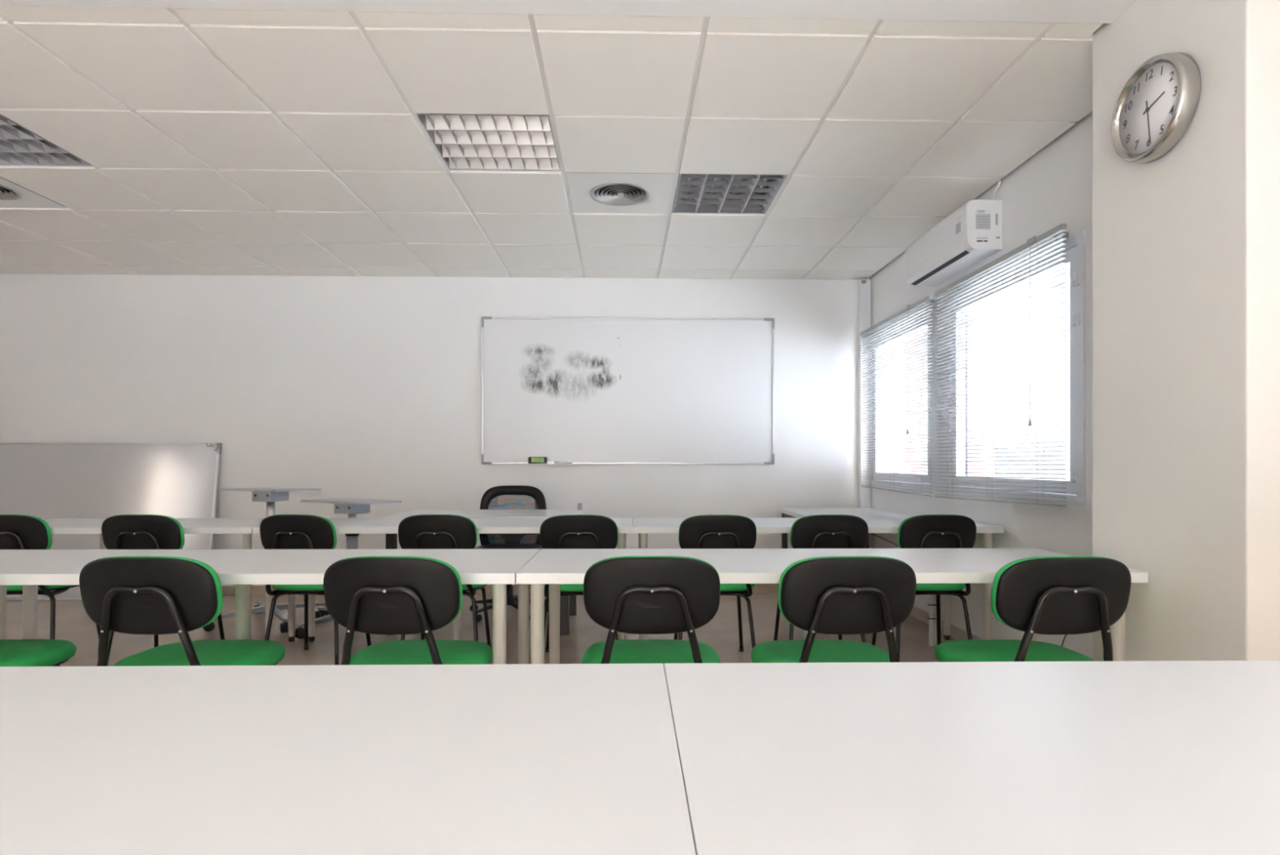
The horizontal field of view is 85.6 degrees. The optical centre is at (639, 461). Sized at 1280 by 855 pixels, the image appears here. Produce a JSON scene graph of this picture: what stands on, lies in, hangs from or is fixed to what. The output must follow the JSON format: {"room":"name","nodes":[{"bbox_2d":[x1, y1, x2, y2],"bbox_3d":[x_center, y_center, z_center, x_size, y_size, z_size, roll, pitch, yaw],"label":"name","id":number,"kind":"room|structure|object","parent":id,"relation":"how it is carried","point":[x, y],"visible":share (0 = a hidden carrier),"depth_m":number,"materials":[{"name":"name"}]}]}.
{"room":"classroom","nodes":[
{"label":"classroom","id":0,"kind":"room"},
{"bbox_2d":[0,273,904,585],"bbox_3d":[-2.421,-0.362,5.801,9.250,2.900,0.300,0,0,-1],"label":"wall","id":1,"kind":"structure","parent":0,"point":[354,387],"depth_m":5.66,"materials":[{"name":"paint"}]},
{"bbox_2d":[221,583,778,595],"bbox_3d":[-2.417,1.050,5.645,8.650,0.075,0.012,0,0,-1],"label":"baseboard","id":2,"kind":"structure","parent":1,"relation":"attached to","point":[757,588],"depth_m":5.67,"materials":[{"name":"stone"}]},
{"bbox_2d":[481,316,774,463],"bbox_3d":[-0.092,-0.579,5.678,2.410,1.206,0.062,0,0,-1],"label":"whiteboard","id":3,"kind":"object","parent":1,"relation":"attached to","point":[577,390],"visible":1,"depth_m":5.70,"materials":[{"name":"ceramic"}]},
{"bbox_2d":[528,457,546,463],"bbox_3d":[-0.836,-0.008,5.643,0.150,0.054,0.042,0,0,-5],"label":"eraser","id":4,"kind":"object","parent":3,"relation":"on","point":[531,460],"visible":1,"depth_m":5.62,"materials":[{"name":"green plastic"}]},
{"bbox_2d":[554,461,572,463],"bbox_3d":[-0.627,0.010,5.651,0.145,0.018,0.018,0,0,-1],"label":"marker pen","id":5,"kind":"object","parent":3,"relation":"on","point":[555,462],"visible":1,"depth_m":5.65,"materials":[{"name":"white plastic"}]},
{"bbox_2d":[857,279,871,548],"bbox_3d":[1.857,-0.205,5.716,0.084,2.584,0.072,0,0,-1],"label":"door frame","id":6,"kind":"structure","parent":1,"relation":"attached to","point":[864,285],"depth_m":5.69,"materials":[{"name":"white plastic"}]},
{"bbox_2d":[6,592,957,666],"bbox_3d":[-2.306,1.188,1.198,9.250,0.200,9.510,0,0,-1],"label":"floor","id":7,"kind":"structure","parent":0,"point":[73,624],"depth_m":4.33,"materials":[{"name":"tile"}]},
{"bbox_2d":[0,549,25,639],"bbox_3d":[-3.416,0.718,2.419,2.001,0.740,0.600,0,0,-1],"label":"desk","id":8,"kind":"object","parent":7,"relation":"on","point":[2,587],"visible":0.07,"depth_m":2.67,"materials":[{"name":"laminate"}]},
{"bbox_2d":[0,639,75,666],"bbox_3d":[-2.156,0.680,2.214,0.450,0.816,0.499,0,0,-1],"label":"chair","id":9,"kind":"object","parent":7,"relation":"on","point":[13,652],"visible":0.5,"depth_m":2.29,"materials":[{"name":"green fabric"}]},
{"bbox_2d":[0,514,100,639],"bbox_3d":[-3.285,0.680,3.773,0.450,0.816,0.499,0,0,-3],"label":"chair","id":10,"kind":"object","parent":7,"relation":"on","point":[17,531],"visible":0.44,"depth_m":3.57,"materials":[{"name":"black plastic"}]},
{"bbox_2d":[11,514,52,549],"bbox_3d":[-3.276,0.390,3.584,0.403,0.235,0.083,0,0,-3],"label":"cushion","id":11,"kind":"object","parent":10,"relation":"on","point":[28,531],"depth_m":3.57,"materials":[{"name":"black plastic"}]},
{"bbox_2d":[6,584,75,590],"bbox_3d":[-3.287,0.649,3.811,0.450,0.062,0.423,0,0,-3],"label":"seat cushion","id":12,"kind":"object","parent":10,"relation":"on","point":[9,587],"depth_m":3.64,"materials":[{"name":"green fabric"}]},
{"bbox_2d":[0,442,222,599],"bbox_3d":[-4.597,0.468,5.495,2.404,1.239,0.190,0,0,-1],"label":"whiteboard","id":13,"kind":"object","parent":7,"relation":"on","point":[42,480],"visible":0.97,"depth_m":5.54,"materials":[{"name":"grey ceramic"}]},
{"bbox_2d":[101,514,224,666],"bbox_3d":[-2.586,0.680,3.773,0.450,0.816,0.499,0,0,-1],"label":"chair","id":14,"kind":"object","parent":7,"relation":"on","point":[122,531],"visible":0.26,"depth_m":3.56,"materials":[{"name":"black plastic"}]},
{"bbox_2d":[114,514,184,549],"bbox_3d":[-2.581,0.390,3.584,0.403,0.235,0.083,0,0,-1],"label":"cushion","id":15,"kind":"object","parent":14,"relation":"on","point":[131,531],"depth_m":3.55,"materials":[{"name":"black plastic"}]},
{"bbox_2d":[41,517,295,641],"bbox_3d":[-3.047,0.718,3.937,1.996,0.740,0.600,0,0,-1],"label":"desk","id":16,"kind":"object","parent":7,"relation":"on","point":[244,526],"visible":0.33,"depth_m":3.80,"materials":[{"name":"laminate"}]},
{"bbox_2d":[79,555,285,666],"bbox_3d":[-1.429,0.680,2.209,0.450,0.816,0.499,0,0,1],"label":"chair","id":17,"kind":"object","parent":7,"relation":"on","point":[126,594],"visible":0.55,"depth_m":2.00,"materials":[{"name":"black plastic"}]},
{"bbox_2d":[95,555,222,631],"bbox_3d":[-1.432,0.390,2.019,0.403,0.235,0.083,0,0,1],"label":"cushion","id":18,"kind":"object","parent":17,"relation":"on","point":[191,597],"depth_m":1.99,"materials":[{"name":"black plastic"}]},
{"bbox_2d":[111,639,285,666],"bbox_3d":[-1.429,0.649,2.247,0.450,0.062,0.423,0,0,1],"label":"seat cushion","id":19,"kind":"object","parent":17,"relation":"on","point":[210,651],"depth_m":2.23,"materials":[{"name":"green fabric"}]},
{"bbox_2d":[202,487,329,632],"bbox_3d":[-2.493,0.632,4.669,0.581,0.910,0.581,0,0,4],"label":"table","id":20,"kind":"object","parent":7,"relation":"on","point":[269,495],"visible":0.56,"depth_m":4.60,"materials":[{"name":"grey laminate"}]},
{"bbox_2d":[0,548,540,663],"bbox_3d":[-1.402,0.718,2.440,2.019,0.740,0.600,0,0,-1],"label":"desk","id":21,"kind":"object","parent":7,"relation":"on","point":[499,567],"visible":0.42,"depth_m":2.40,"materials":[{"name":"laminate"}]},
{"bbox_2d":[259,514,371,664],"bbox_3d":[-1.759,0.680,3.773,0.450,0.816,0.499,0,0,5],"label":"chair","id":22,"kind":"object","parent":7,"relation":"on","point":[277,531],"visible":0.51,"depth_m":3.56,"materials":[{"name":"black plastic"}]},
{"bbox_2d":[271,584,324,590],"bbox_3d":[-1.756,0.649,3.811,0.450,0.062,0.423,0,0,5],"label":"seat cushion","id":23,"kind":"object","parent":22,"relation":"on","point":[278,587],"depth_m":3.60,"materials":[{"name":"green fabric"}]},
{"bbox_2d":[271,514,337,548],"bbox_3d":[-1.777,0.390,3.585,0.403,0.235,0.083,0,0,5],"label":"cushion","id":24,"kind":"object","parent":22,"relation":"on","point":[287,531],"depth_m":3.55,"materials":[{"name":"black plastic"}]},
{"bbox_2d":[0,662,696,854],"bbox_3d":[-0.954,0.718,0.876,1.998,0.740,0.600,0,0,-1],"label":"desk","id":25,"kind":"object","parent":7,"relation":"on","point":[465,758],"visible":1,"depth_m":0.80,"materials":[{"name":"laminate"}]},
{"bbox_2d":[294,497,401,638],"bbox_3d":[-1.895,0.667,4.554,0.611,0.841,0.591,0,0,-12],"label":"table","id":26,"kind":"object","parent":7,"relation":"on","point":[351,506],"visible":0.48,"depth_m":4.49,"materials":[{"name":"grey laminate"}]},
{"bbox_2d":[323,555,493,664],"bbox_3d":[-0.719,0.680,2.209,0.450,0.816,0.499,0,0,1],"label":"chair","id":27,"kind":"object","parent":7,"relation":"on","point":[369,594],"visible":0.56,"depth_m":2.00,"materials":[{"name":"black plastic"}]},
{"bbox_2d":[334,555,462,629],"bbox_3d":[-0.724,0.390,2.019,0.403,0.235,0.083,0,0,1],"label":"cushion","id":28,"kind":"object","parent":27,"relation":"on","point":[434,585],"depth_m":1.99,"materials":[{"name":"black plastic"}]},
{"bbox_2d":[349,639,493,664],"bbox_3d":[-0.718,0.649,2.247,0.450,0.062,0.423,0,0,1],"label":"seat cushion","id":29,"kind":"object","parent":27,"relation":"on","point":[409,651],"depth_m":2.24,"materials":[{"name":"green fabric"}]},
{"bbox_2d":[253,517,631,641],"bbox_3d":[-1.046,0.718,3.955,1.998,0.740,0.600,0,0,-1],"label":"desk","id":30,"kind":"object","parent":7,"relation":"on","point":[342,525],"visible":0.37,"depth_m":3.80,"materials":[{"name":"laminate"}]},
{"bbox_2d":[398,514,491,647],"bbox_3d":[-1.055,0.680,3.773,0.450,0.816,0.499,0,0,-1],"label":"chair","id":31,"kind":"object","parent":7,"relation":"on","point":[420,531],"visible":0.43,"depth_m":3.56,"materials":[{"name":"black plastic"}]},
{"bbox_2d":[404,514,477,548],"bbox_3d":[-1.050,0.390,3.584,0.403,0.235,0.083,0,0,-1],"label":"cushion","id":32,"kind":"object","parent":31,"relation":"on","point":[421,531],"depth_m":3.55,"materials":[{"name":"black plastic"}]},
{"bbox_2d":[462,583,487,589],"bbox_3d":[-1.056,0.649,3.811,0.450,0.062,0.423,0,0,-1],"label":"seat cushion","id":33,"kind":"object","parent":31,"relation":"on","point":[472,586],"depth_m":3.65,"materials":[{"name":"green fabric"}]},
{"bbox_2d":[380,502,582,635],"bbox_3d":[-1.014,0.693,4.636,1.205,0.790,0.660,0,0,0],"label":"table","id":34,"kind":"object","parent":7,"relation":"on","point":[568,603],"visible":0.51,"depth_m":4.53,"materials":[{"name":"white laminate"}]},
{"bbox_2d":[469,484,548,621],"bbox_3d":[-0.941,0.635,4.965,0.630,0.905,0.609,0,0,-3],"label":"office chair","id":35,"kind":"object","parent":7,"relation":"on","point":[508,496],"visible":0.32,"depth_m":5.20,"materials":[{"name":"black plastic"}]},
{"bbox_2d":[539,514,617,652],"bbox_3d":[-0.325,0.680,3.753,0.450,0.816,0.499,0,0,-3],"label":"chair","id":36,"kind":"object","parent":7,"relation":"on","point":[567,531],"visible":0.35,"depth_m":3.54,"materials":[{"name":"black plastic"}]},
{"bbox_2d":[544,583,583,591],"bbox_3d":[-0.327,0.649,3.791,0.450,0.062,0.423,0,0,-3],"label":"seat cushion","id":37,"kind":"object","parent":36,"relation":"on","point":[563,587],"depth_m":3.58,"materials":[{"name":"green fabric"}]},
{"bbox_2d":[539,514,617,545],"bbox_3d":[-0.315,0.390,3.564,0.403,0.235,0.083,0,0,-3],"label":"cushion","id":38,"kind":"object","parent":36,"relation":"on","point":[567,529],"depth_m":3.53,"materials":[{"name":"black plastic"}]},
{"bbox_2d":[581,555,720,664],"bbox_3d":[0.035,0.680,2.214,0.450,0.816,0.499,0,0,0],"label":"chair","id":39,"kind":"object","parent":7,"relation":"on","point":[630,594],"visible":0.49,"depth_m":2.00,"materials":[{"name":"black plastic"}]},
{"bbox_2d":[581,639,720,664],"bbox_3d":[0.036,0.649,2.252,0.450,0.062,0.423,0,0,0],"label":"seat cushion","id":40,"kind":"object","parent":39,"relation":"on","point":[624,651],"depth_m":2.24,"materials":[{"name":"green fabric"}]},
{"bbox_2d":[583,555,719,603],"bbox_3d":[0.035,0.390,2.024,0.403,0.235,0.083,0,0,0],"label":"cushion","id":41,"kind":"object","parent":39,"relation":"on","point":[606,580],"depth_m":1.99,"materials":[{"name":"black plastic"}]},
{"bbox_2d":[673,514,756,651],"bbox_3d":[0.396,0.680,3.753,0.450,0.816,0.499,0,0,-1],"label":"chair","id":42,"kind":"object","parent":7,"relation":"on","point":[707,531],"visible":0.46,"depth_m":3.54,"materials":[{"name":"black plastic"}]},
{"bbox_2d":[678,514,754,548],"bbox_3d":[0.401,0.390,3.564,0.403,0.235,0.083,0,0,-1],"label":"cushion","id":43,"kind":"object","parent":42,"relation":"on","point":[707,531],"depth_m":3.53,"materials":[{"name":"black plastic"}]},
{"bbox_2d":[720,583,754,591],"bbox_3d":[0.395,0.649,3.791,0.450,0.062,0.423,0,0,-1],"label":"seat cushion","id":44,"kind":"object","parent":42,"relation":"on","point":[723,587],"depth_m":3.59,"materials":[{"name":"green fabric"}]},
{"bbox_2d":[632,517,1004,639],"bbox_3d":[0.947,0.718,3.973,1.978,0.740,0.600,0,0,-1],"label":"desk","id":45,"kind":"object","parent":7,"relation":"on","point":[642,526],"visible":0.46,"depth_m":3.73,"materials":[{"name":"laminate"}]},
{"bbox_2d":[773,514,868,642],"bbox_3d":[0.973,0.680,3.763,0.450,0.816,0.499,0,0,-3],"label":"chair","id":46,"kind":"object","parent":7,"relation":"on","point":[817,531],"visible":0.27,"depth_m":3.54,"materials":[{"name":"black plastic"}]},
{"bbox_2d":[790,514,862,548],"bbox_3d":[0.981,0.390,3.574,0.403,0.235,0.083,0,0,-3],"label":"cushion","id":47,"kind":"object","parent":46,"relation":"on","point":[817,531],"depth_m":3.54,"materials":[{"name":"black plastic"}]},
{"bbox_2d":[515,547,1147,663],"bbox_3d":[0.602,0.718,2.461,1.982,0.740,0.600,0,0,-1],"label":"desk","id":48,"kind":"object","parent":7,"relation":"on","point":[553,567],"visible":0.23,"depth_m":2.37,"materials":[{"name":"laminate"}]},
{"bbox_2d":[751,555,915,662],"bbox_3d":[0.600,0.680,2.209,0.450,0.816,0.499,0,0,-3],"label":"chair","id":49,"kind":"object","parent":7,"relation":"on","point":[825,594],"visible":0.56,"depth_m":2.00,"materials":[{"name":"black plastic"}]},
{"bbox_2d":[751,639,889,662],"bbox_3d":[0.598,0.649,2.247,0.450,0.062,0.423,0,0,-3],"label":"seat cushion","id":50,"kind":"object","parent":49,"relation":"on","point":[822,650],"depth_m":2.25,"materials":[{"name":"green fabric"}]},
{"bbox_2d":[777,555,907,627],"bbox_3d":[0.608,0.390,2.020,0.403,0.235,0.083,0,0,-3],"label":"cushion","id":51,"kind":"object","parent":49,"relation":"on","point":[804,599],"depth_m":1.99,"materials":[{"name":"black plastic"}]},
{"bbox_2d":[779,507,942,634],"bbox_3d":[1.537,0.735,4.994,0.750,0.706,1.367,0,0,-1],"label":"desk","id":52,"kind":"object","parent":7,"relation":"on","point":[785,512],"visible":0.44,"depth_m":5.25,"materials":[{"name":"laminate"}]},
{"bbox_2d":[871,514,976,662],"bbox_3d":[1.538,0.680,3.773,0.450,0.816,0.499,0,0,-1],"label":"chair","id":53,"kind":"object","parent":7,"relation":"on","point":[923,531],"visible":0.52,"depth_m":3.56,"materials":[{"name":"black plastic"}]},
{"bbox_2d":[897,514,968,547],"bbox_3d":[1.542,0.390,3.584,0.403,0.235,0.083,0,0,-1],"label":"cushion","id":54,"kind":"object","parent":53,"relation":"on","point":[923,531],"depth_m":3.55,"materials":[{"name":"black plastic"}]},
{"bbox_2d":[915,582,965,590],"bbox_3d":[1.537,0.649,3.811,0.450,0.062,0.423,0,0,-1],"label":"seat cushion","id":55,"kind":"object","parent":53,"relation":"on","point":[919,586],"depth_m":3.60,"materials":[{"name":"green fabric"}]},
{"bbox_2d":[927,594,937,645],"bbox_3d":[1.728,0.737,4.075,0.056,0.698,0.028,0,0,-1],"label":"cable bundle","id":56,"kind":"object","parent":7,"relation":"on","point":[931,603],"visible":0.41,"depth_m":4.07,"materials":[{"name":"white plastic"}]},
{"bbox_2d":[663,660,1279,854],"bbox_3d":[1.029,0.718,0.910,1.966,0.740,0.600,0,0,-1],"label":"desk","id":57,"kind":"object","parent":7,"relation":"on","point":[1118,757],"visible":0.92,"depth_m":0.81,"materials":[{"name":"laminate"}]},
{"bbox_2d":[934,555,1131,662],"bbox_3d":[1.226,0.680,2.209,0.450,0.816,0.499,0,0,-3],"label":"chair","id":58,"kind":"object","parent":7,"relation":"on","point":[1042,594],"visible":0.53,"depth_m":2.00,"materials":[{"name":"black plastic"}]},
{"bbox_2d":[934,639,1095,662],"bbox_3d":[1.224,0.649,2.247,0.450,0.062,0.423,0,0,-3],"label":"seat cushion","id":59,"kind":"object","parent":58,"relation":"on","point":[972,650],"depth_m":2.26,"materials":[{"name":"green fabric"}]},
{"bbox_2d":[990,555,1115,631],"bbox_3d":[1.234,0.390,2.020,0.403,0.235,0.083,0,0,-3],"label":"cushion","id":60,"kind":"object","parent":58,"relation":"on","point":[1021,599],"depth_m":1.99,"materials":[{"name":"black plastic"}]},
{"bbox_2d":[0,0,1137,279],"bbox_3d":[-2.306,-1.658,1.198,8.650,0.308,8.910,0,0,-1],"label":"ceiling","id":61,"kind":"structure","parent":0,"point":[217,137],"depth_m":3.08,"materials":[{"name":"white tile"}]},
{"bbox_2d":[0,177,65,207],"bbox_3d":[-3.711,-1.541,3.839,0.575,0.073,0.575,0,0,-1],"label":"ceiling vent","id":62,"kind":"object","parent":61,"relation":"in","point":[11,195],"visible":0.98,"depth_m":3.99,"materials":[{"name":"white metal"}]},
{"bbox_2d":[0,114,91,165],"bbox_3d":[-3.096,-1.562,3.254,0.577,0.090,0.577,0,0,-1],"label":"ceiling light","id":63,"kind":"object","parent":61,"relation":"attached to","point":[19,145],"visible":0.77,"depth_m":3.39,"materials":[{"name":"silver metal"}]},
{"bbox_2d":[416,113,560,170],"bbox_3d":[-0.696,-1.562,3.315,0.577,0.090,0.577,0,0,-1],"label":"ceiling light","id":64,"kind":"object","parent":61,"relation":"attached to","point":[464,141],"visible":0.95,"depth_m":3.30,"materials":[{"name":"silver metal"}]},
{"bbox_2d":[565,172,674,213],"bbox_3d":[-0.112,-1.541,3.929,0.575,0.073,0.575,0,0,-1],"label":"ceiling vent","id":65,"kind":"object","parent":61,"relation":"in","point":[644,193],"visible":1,"depth_m":3.92,"materials":[{"name":"white metal"}]},
{"bbox_2d":[671,173,787,213],"bbox_3d":[0.488,-1.562,3.945,0.577,0.090,0.577,0,0,-1],"label":"ceiling light","id":66,"kind":"object","parent":61,"relation":"attached to","point":[729,193],"visible":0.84,"depth_m":3.99,"materials":[{"name":"silver metal"}]},
{"bbox_2d":[868,111,1092,657],"bbox_3d":[2.143,-0.362,1.309,0.250,2.900,8.910,0,0,-1],"label":"wall","id":67,"kind":"structure","parent":0,"point":[1052,188],"depth_m":3.55,"materials":[{"name":"paint"}]},
{"bbox_2d":[871,533,897,546],"bbox_3d":[1.909,0.658,4.949,0.014,0.147,1.401,0,0,-1],"label":"cable","id":68,"kind":"object","parent":67,"relation":"attached to","point":[871,533],"visible":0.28,"depth_m":5.35,"materials":[{"name":"grey plastic"}]},
{"bbox_2d":[910,604,982,639],"bbox_3d":[1.941,1.050,4.117,0.012,0.075,3.261,0,0,-1],"label":"baseboard","id":69,"kind":"structure","parent":67,"relation":"attached to","point":[956,632],"depth_m":4.30,"materials":[{"name":"stone"}]},
{"bbox_2d":[906,200,1002,286],"bbox_3d":[1.846,-1.275,4.126,0.200,0.270,0.802,0,0,-1],"label":"air conditioner","id":70,"kind":"object","parent":67,"relation":"attached to","point":[971,233],"visible":1,"depth_m":3.90,"materials":[{"name":"white plastic"}]},
{"bbox_2d":[992,180,1000,199],"bbox_3d":[1.932,-1.462,3.741,0.020,0.104,0.042,0,0,-40],"label":"cable","id":71,"kind":"object","parent":70,"relation":"attached to","point":[998,181],"visible":1,"depth_m":3.74,"materials":[{"name":"white plastic"}]},
{"bbox_2d":[964,311,967,475],"bbox_3d":[2.027,-0.417,4.452,0.034,1.209,0.260,0,0,-1],"label":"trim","id":72,"kind":"structure","parent":67,"relation":"attached to","point":[966,353],"depth_m":4.32,"materials":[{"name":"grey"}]},
{"bbox_2d":[870,230,1085,506],"bbox_3d":[1.940,-0.411,4.385,0.141,1.221,2.649,0,0,-1],"label":"window","id":73,"kind":"structure","parent":67,"relation":"in","point":[1075,245],"depth_m":4.13,"materials":[{"name":"silver metal"}]},
{"bbox_2d":[859,295,937,496],"bbox_3d":[1.851,-0.416,5.000,0.122,1.273,1.275,0,0,-1],"label":"blind","id":74,"kind":"object","parent":73,"relation":"attached to","point":[929,300],"visible":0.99,"depth_m":4.86,"materials":[{"name":"grey plastic"}]},
{"bbox_2d":[934,223,1068,506],"bbox_3d":[1.885,-0.414,3.666,0.122,1.277,1.235,0,0,-1],"label":"blind","id":75,"kind":"object","parent":73,"relation":"attached to","point":[1054,233],"visible":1,"depth_m":3.50,"materials":[{"name":"grey plastic"}]},
{"bbox_2d":[1092,0,1279,661],"bbox_3d":[1.811,-0.222,2.174,0.370,2.620,0.615,0,0,-1],"label":"wall pillar","id":76,"kind":"structure","parent":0,"point":[1186,242],"depth_m":2.05,"materials":[{"name":"paint"}]},
{"bbox_2d":[1111,52,1200,163],"bbox_3d":[1.597,-1.096,2.156,0.057,0.308,0.308,0,0,-1],"label":"wall clock","id":77,"kind":"object","parent":76,"relation":"attached to","point":[1157,105],"visible":1,"depth_m":2.13,"materials":[{"name":"silver metal"}]},
{"label":"outside","id":78,"kind":"structure","parent":0,"visible":0},
{"bbox_3d":[-0.376,4.788,14.995,120.000,0.200,150.000,0,0,-1],"label":"ground","id":79,"kind":"structure","parent":78,"visible":0},
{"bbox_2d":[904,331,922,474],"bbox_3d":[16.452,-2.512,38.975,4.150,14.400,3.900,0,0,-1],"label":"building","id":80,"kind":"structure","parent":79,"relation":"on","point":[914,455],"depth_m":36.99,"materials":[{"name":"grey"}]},
{"bbox_2d":[922,328,927,474],"bbox_3d":[17.057,-2.512,34.814,4.150,14.400,4.250,0,0,-1],"label":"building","id":81,"kind":"structure","parent":79,"relation":"on","point":[924,460],"depth_m":36.56,"materials":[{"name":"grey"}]},
{"bbox_2d":[967,299,995,476],"bbox_3d":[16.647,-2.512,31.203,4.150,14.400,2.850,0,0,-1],"label":"window pane","id":82,"kind":"structure","parent":79,"relation":"on","point":[969,471],"depth_m":29.93,"materials":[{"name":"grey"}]},
{"bbox_2d":[995,266,1070,480],"bbox_3d":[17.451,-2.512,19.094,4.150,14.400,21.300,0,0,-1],"label":"window pane","id":83,"kind":"structure","parent":79,"relation":"on","point":[1067,275],"depth_m":26.75,"materials":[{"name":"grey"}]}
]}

